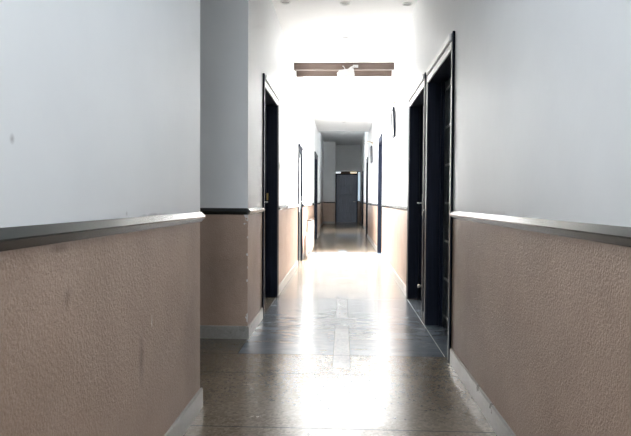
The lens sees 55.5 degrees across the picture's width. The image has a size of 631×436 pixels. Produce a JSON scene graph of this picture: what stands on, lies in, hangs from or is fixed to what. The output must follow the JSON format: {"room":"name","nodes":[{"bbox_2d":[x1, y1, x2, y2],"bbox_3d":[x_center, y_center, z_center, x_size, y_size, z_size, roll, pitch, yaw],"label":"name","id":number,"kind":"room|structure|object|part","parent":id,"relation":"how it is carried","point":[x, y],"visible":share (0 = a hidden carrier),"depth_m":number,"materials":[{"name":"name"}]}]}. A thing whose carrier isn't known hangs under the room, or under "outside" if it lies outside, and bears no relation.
{"room":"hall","nodes":[
{"label":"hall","id":0,"kind":"room"},
{"bbox_2d":[0,0,199,435],"bbox_3d":[-0.932,-0.445,-1.412,0.240,3.160,9.120,0,2,3],"label":"wall","id":1,"kind":"structure","parent":0,"point":[100,99],"depth_m":1.83,"materials":[{"name":"white paint"}]},
{"bbox_2d":[0,212,205,251],"bbox_3d":[-0.803,0.126,-1.395,0.026,0.052,9.132,0,2,3],"label":"chair rail","id":2,"kind":"object","parent":1,"relation":"attached to","point":[19,237],"visible":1,"depth_m":1.69,"materials":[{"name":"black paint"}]},
{"bbox_2d":[164,388,202,435],"bbox_3d":[-0.815,1.084,-1.367,0.013,0.102,9.132,0,2,3],"label":"baseboard","id":3,"kind":"structure","parent":1,"relation":"attached to","point":[184,420],"depth_m":2.88,"materials":[{"name":"stone"}]},
{"bbox_2d":[200,0,217,325],"bbox_3d":[-1.768,-0.634,4.890,2.010,3.160,0.240,0,2,3],"label":"wall","id":4,"kind":"structure","parent":0,"point":[208,8],"depth_m":4.73,"materials":[{"name":"white paint"}]},
{"bbox_2d":[200,325,246,338],"bbox_3d":[-1.664,0.899,4.803,2.250,0.102,0.013,0,2,3],"label":"baseboard","id":5,"kind":"structure","parent":4,"relation":"attached to","point":[206,331],"depth_m":4.75,"materials":[{"name":"stone"}]},
{"bbox_2d":[200,208,246,214],"bbox_3d":[-1.658,-0.059,4.769,2.250,0.052,0.026,0,2,3],"label":"chair rail","id":6,"kind":"object","parent":4,"relation":"attached to","point":[206,211],"visible":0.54,"depth_m":4.72,"materials":[{"name":"black paint"}]},
{"bbox_2d":[217,0,323,325],"bbox_3d":[-0.157,-1.363,17.544,0.440,3.900,25.700,0,2,3],"label":"wall","id":7,"kind":"structure","parent":0,"point":[252,43],"depth_m":4.85,"materials":[{"name":"white paint"}]},
{"bbox_2d":[247,307,262,338],"bbox_3d":[-0.514,0.896,5.161,0.013,0.102,0.848,0,2,3],"label":"baseboard","id":8,"kind":"structure","parent":7,"relation":"attached to","point":[257,319],"depth_m":5.05,"materials":[{"name":"stone"}]},
{"bbox_2d":[247,207,264,214],"bbox_3d":[-0.502,-0.063,5.133,0.026,0.052,0.848,0,2,3],"label":"chair rail","id":9,"kind":"object","parent":7,"relation":"attached to","point":[258,209],"visible":1,"depth_m":5.00,"materials":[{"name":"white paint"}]},
{"bbox_2d":[262,73,278,317],"bbox_3d":[-0.545,-0.221,6.215,0.218,2.272,1.285,0,2,3],"label":"door","id":10,"kind":"structure","parent":7,"relation":"in","point":[270,147],"depth_m":6.76,"materials":[{"name":"black paint"}]},
{"bbox_3d":[-0.444,-1.302,6.172,0.028,0.107,1.130,0,2,3],"label":"head casing","id":11,"kind":"part","parent":10,"relation":"part of","materials":[{"name":"white paint"}]},
{"bbox_2d":[279,261,297,293],"bbox_3d":[-0.364,0.802,8.423,0.013,0.102,3.078,0,2,3],"label":"baseboard","id":12,"kind":"structure","parent":7,"relation":"attached to","point":[288,276],"depth_m":8.05,"materials":[{"name":"stone"}]},
{"bbox_2d":[279,78,298,209],"bbox_3d":[-0.444,-1.089,8.372,0.230,1.916,3.078,0,2,3],"label":"window","id":13,"kind":"structure","parent":7,"relation":"in","point":[289,204],"depth_m":9.18,"materials":[{"name":"white paint"}]},
{"bbox_3d":[-0.429,-0.176,8.853,0.230,0.040,1.910,0,2,3],"label":"sill","id":14,"kind":"part","parent":13,"relation":"part of","materials":[{"name":"white paint"}]},
{"bbox_2d":[298,143,303,265],"bbox_3d":[-0.270,-0.227,10.451,0.104,2.042,1.001,0,2,3],"label":"door","id":15,"kind":"structure","parent":7,"relation":"in","point":[300,148],"depth_m":10.79,"materials":[{"name":"black paint"}]},
{"bbox_3d":[-0.298,-0.583,10.437,0.012,0.953,0.736,0,2,3],"label":"glass","id":16,"kind":"part","parent":15,"relation":"part of","materials":[{"name":"white glass"}]},
{"bbox_2d":[303,113,311,205],"bbox_3d":[-0.250,-1.242,12.594,0.230,1.955,2.660,0,2,3],"label":"window","id":17,"kind":"structure","parent":7,"relation":"in","point":[305,118],"depth_m":13.78,"materials":[{"name":"white paint"}]},
{"bbox_2d":[314,151,317,242],"bbox_3d":[-0.068,-0.564,16.369,0.198,2.372,1.585,0,2,3],"label":"door","id":18,"kind":"structure","parent":7,"relation":"in","point":[315,153],"depth_m":17.06,"materials":[{"name":"black paint"}]},
{"bbox_2d":[323,142,335,221],"bbox_3d":[0.692,-1.706,29.462,0.560,3.900,1.800,0,2,3],"label":"wall pier","id":19,"kind":"object","parent":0,"point":[329,151],"visible":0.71,"depth_m":28.57,"materials":[{"name":"white paint"}]},
{"bbox_2d":[183,222,496,435],"bbox_3d":[-0.520,0.740,12.263,4.330,0.001,36.880,0,2,3],"label":"floor","id":20,"kind":"structure","parent":0,"point":[341,350],"depth_m":3.99,"materials":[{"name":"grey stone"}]},
{"bbox_2d":[304,232,307,258],"bbox_3d":[-0.180,0.519,11.336,0.066,0.500,0.284,0,2,3],"label":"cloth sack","id":21,"kind":"object","parent":20,"relation":"on","point":[306,235],"visible":1,"depth_m":11.24,"materials":[{"name":"white fabric"}]},
{"bbox_2d":[307,218,314,253],"bbox_3d":[-0.088,0.371,12.984,0.100,0.700,1.340,0,2,3],"label":"base cabinet","id":22,"kind":"object","parent":20,"relation":"on","point":[310,222],"visible":0.94,"depth_m":12.34,"materials":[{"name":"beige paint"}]},
{"bbox_3d":[-0.077,0.370,12.663,0.010,0.600,0.620,0,2,3],"label":"door","id":23,"kind":"part","parent":22,"relation":"part of","materials":[{"name":"beige paint"}]},
{"bbox_2d":[318,131,368,131],"bbox_3d":[0.839,-2.991,17.881,1.495,0.852,0.160,0,2,3],"label":"lintel","id":24,"kind":"object","parent":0,"point":[318,131],"visible":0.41,"depth_m":17.82,"materials":[{"name":"white paint"}]},
{"bbox_2d":[272,0,416,144],"bbox_3d":[-0.498,-2.859,12.158,4.330,0.880,36.880,0,2,3],"label":"ceiling","id":25,"kind":"structure","parent":0,"point":[313,30],"depth_m":7.59,"materials":[{"name":"paint"}]},
{"bbox_2d":[280,0,290,4],"bbox_3d":[-0.313,-2.240,6.239,0.112,0.010,0.112,0,2,3],"label":"recessed light","id":26,"kind":"object","parent":25,"relation":"in","point":[285,2],"visible":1,"depth_m":6.23,"materials":[{"name":"white plastic"}]},
{"bbox_2d":[304,77,383,106],"bbox_3d":[0.539,-2.453,11.421,1.395,0.095,3.800,0,2,3],"label":"skylight","id":27,"kind":"object","parent":25,"relation":"attached to","point":[323,91],"visible":0.73,"depth_m":11.81,"materials":[{"name":"white paint"}]},
{"bbox_2d":[294,62,393,70],"bbox_3d":[0.427,-2.270,9.003,1.495,0.102,0.090,0,2,3],"label":"ceiling beam","id":28,"kind":"structure","parent":25,"relation":"attached to","point":[386,66],"depth_m":8.96,"materials":[{"name":"brown wood"}]},
{"bbox_2d":[337,65,357,78],"bbox_3d":[0.475,-2.170,8.874,0.315,0.224,0.180,0,2,3],"label":"light","id":29,"kind":"object","parent":28,"relation":"hanging from","point":[344,73],"visible":1,"depth_m":8.81,"materials":[{"name":"white plastic"}]},
{"bbox_2d":[296,71,391,76],"bbox_3d":[0.447,-2.271,9.443,1.495,0.090,0.090,0,2,3],"label":"ceiling beam","id":30,"kind":"structure","parent":25,"relation":"attached to","point":[298,73],"depth_m":9.41,"materials":[{"name":"brown wood"}]},
{"bbox_2d":[340,1,349,5],"bbox_3d":[0.308,-2.237,6.261,0.112,0.010,0.112,0,2,3],"label":"recessed light","id":31,"kind":"object","parent":25,"relation":"in","point":[345,3],"visible":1,"depth_m":6.25,"materials":[{"name":"white plastic"}]},
{"bbox_2d":[402,2,412,5],"bbox_3d":[0.959,-2.233,6.261,0.112,0.010,0.112,0,2,3],"label":"recessed light","id":32,"kind":"object","parent":25,"relation":"in","point":[404,3],"visible":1,"depth_m":6.25,"materials":[{"name":"white plastic"}]},
{"bbox_2d":[336,145,359,222],"bbox_3d":[1.728,-1.728,30.436,1.540,3.900,0.240,0,2,3],"label":"wall","id":33,"kind":"structure","parent":0,"point":[347,156],"depth_m":30.28,"materials":[{"name":"white paint"}]},
{"bbox_2d":[335,171,357,222],"bbox_3d":[1.571,-1.067,30.401,1.140,2.580,0.201,0,2,3],"label":"door","id":34,"kind":"structure","parent":33,"relation":"in","point":[346,189],"depth_m":30.37,"materials":[{"name":"black paint"}]},
{"bbox_2d":[336,171,356,173],"bbox_3d":[1.549,-2.297,30.382,1.080,0.120,0.090,0,2,3],"label":"window","id":35,"kind":"structure","parent":33,"relation":"in","point":[337,172],"depth_m":30.34,"materials":[{"name":"white glass"}]},
{"bbox_2d":[358,171,359,201],"bbox_3d":[2.224,-1.588,30.377,0.160,1.530,0.120,0,2,3],"label":"window","id":36,"kind":"structure","parent":33,"relation":"in","point":[358,171],"depth_m":30.36,"materials":[{"name":"white glass"}]},
{"bbox_2d":[360,132,365,226],"bbox_3d":[2.126,-1.565,24.944,0.240,3.900,10.700,0,2,3],"label":"wall","id":37,"kind":"structure","parent":0,"point":[363,145],"depth_m":25.27,"materials":[{"name":"white paint"}]},
{"bbox_2d":[362,171,362,226],"bbox_3d":[2.123,-0.834,26.074,0.198,2.372,1.185,0,2,3],"label":"door","id":38,"kind":"structure","parent":37,"relation":"in","point":[362,171],"depth_m":26.58,"materials":[{"name":"black paint"}]},
{"bbox_2d":[366,0,630,435],"bbox_3d":[1.182,-0.671,6.786,0.240,3.160,25.700,0,2,3],"label":"wall","id":39,"kind":"structure","parent":0,"point":[541,322],"depth_m":2.36,"materials":[{"name":"white paint"}]},
{"bbox_2d":[365,157,367,234],"bbox_3d":[1.677,-0.645,18.664,0.198,2.422,1.235,0,2,3],"label":"door","id":40,"kind":"structure","parent":39,"relation":"in","point":[366,231],"depth_m":19.17,"materials":[{"name":"black paint"}]},
{"bbox_2d":[370,146,372,163],"bbox_3d":[1.440,-1.633,15.485,0.046,0.420,0.550,0,2,3],"label":"framed picture","id":41,"kind":"object","parent":39,"relation":"attached to","point":[371,158],"visible":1,"depth_m":15.22,"materials":[{"name":"black paint"}]},
{"bbox_2d":[367,234,376,251],"bbox_3d":[1.440,0.609,15.399,0.013,0.102,5.346,0,2,3],"label":"baseboard","id":42,"kind":"structure","parent":39,"relation":"attached to","point":[368,237],"depth_m":14.80,"materials":[{"name":"stone"}]},
{"bbox_2d":[377,133,382,252],"bbox_3d":[1.373,-0.440,12.075,0.198,2.392,1.235,0,2,3],"label":"door","id":43,"kind":"structure","parent":39,"relation":"in","point":[380,139],"depth_m":12.60,"materials":[{"name":"black paint"}]},
{"bbox_2d":[381,253,405,295],"bbox_3d":[1.153,0.789,9.158,0.013,0.102,4.646,0,2,3],"label":"baseboard","id":44,"kind":"structure","parent":39,"relation":"attached to","point":[398,280],"depth_m":8.32,"materials":[{"name":"stone"}]},
{"bbox_2d":[391,107,395,138],"bbox_3d":[1.129,-1.378,8.731,0.046,0.420,0.380,0,2,3],"label":"framed picture","id":45,"kind":"object","parent":39,"relation":"attached to","point":[393,133],"visible":1,"depth_m":8.58,"materials":[{"name":"black paint"}]},
{"bbox_2d":[381,204,406,210],"bbox_3d":[1.152,-0.169,9.131,0.026,0.052,4.646,0,2,3],"label":"chair rail","id":46,"kind":"object","parent":39,"relation":"attached to","point":[404,208],"visible":0.8,"depth_m":8.35,"materials":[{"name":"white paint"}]},
{"bbox_2d":[406,72,425,321],"bbox_3d":[1.101,-0.203,6.120,0.203,2.262,1.365,0,2,3],"label":"door","id":47,"kind":"structure","parent":39,"relation":"in","point":[414,278],"depth_m":6.71,"materials":[{"name":"black paint"}]},
{"bbox_3d":[1.020,-1.280,6.085,0.028,0.107,1.210,0,2,3],"label":"head casing","id":48,"kind":"part","parent":47,"relation":"part of","materials":[{"name":"white paint"}]},
{"bbox_2d":[423,31,454,361],"bbox_3d":[1.036,-0.155,4.712,0.203,2.247,1.305,0,2,3],"label":"door","id":49,"kind":"structure","parent":39,"relation":"in","point":[440,74],"depth_m":5.25,"materials":[{"name":"black paint"}]},
{"bbox_3d":[0.955,-1.225,4.678,0.028,0.107,1.150,0,2,3],"label":"head casing","id":50,"kind":"part","parent":49,"relation":"part of","materials":[{"name":"white paint"}]},
{"bbox_2d":[450,348,515,435],"bbox_3d":[0.687,1.082,-0.958,0.013,0.102,10.088,0,2,3],"label":"baseboard","id":51,"kind":"structure","parent":39,"relation":"attached to","point":[499,425],"depth_m":3.15,"materials":[{"name":"stone"}]},
{"bbox_2d":[450,211,630,246],"bbox_3d":[0.687,0.123,-0.986,0.026,0.052,10.088,0,2,3],"label":"chair rail","id":52,"kind":"object","parent":39,"relation":"attached to","point":[609,234],"visible":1,"depth_m":2.01,"materials":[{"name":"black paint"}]}
]}

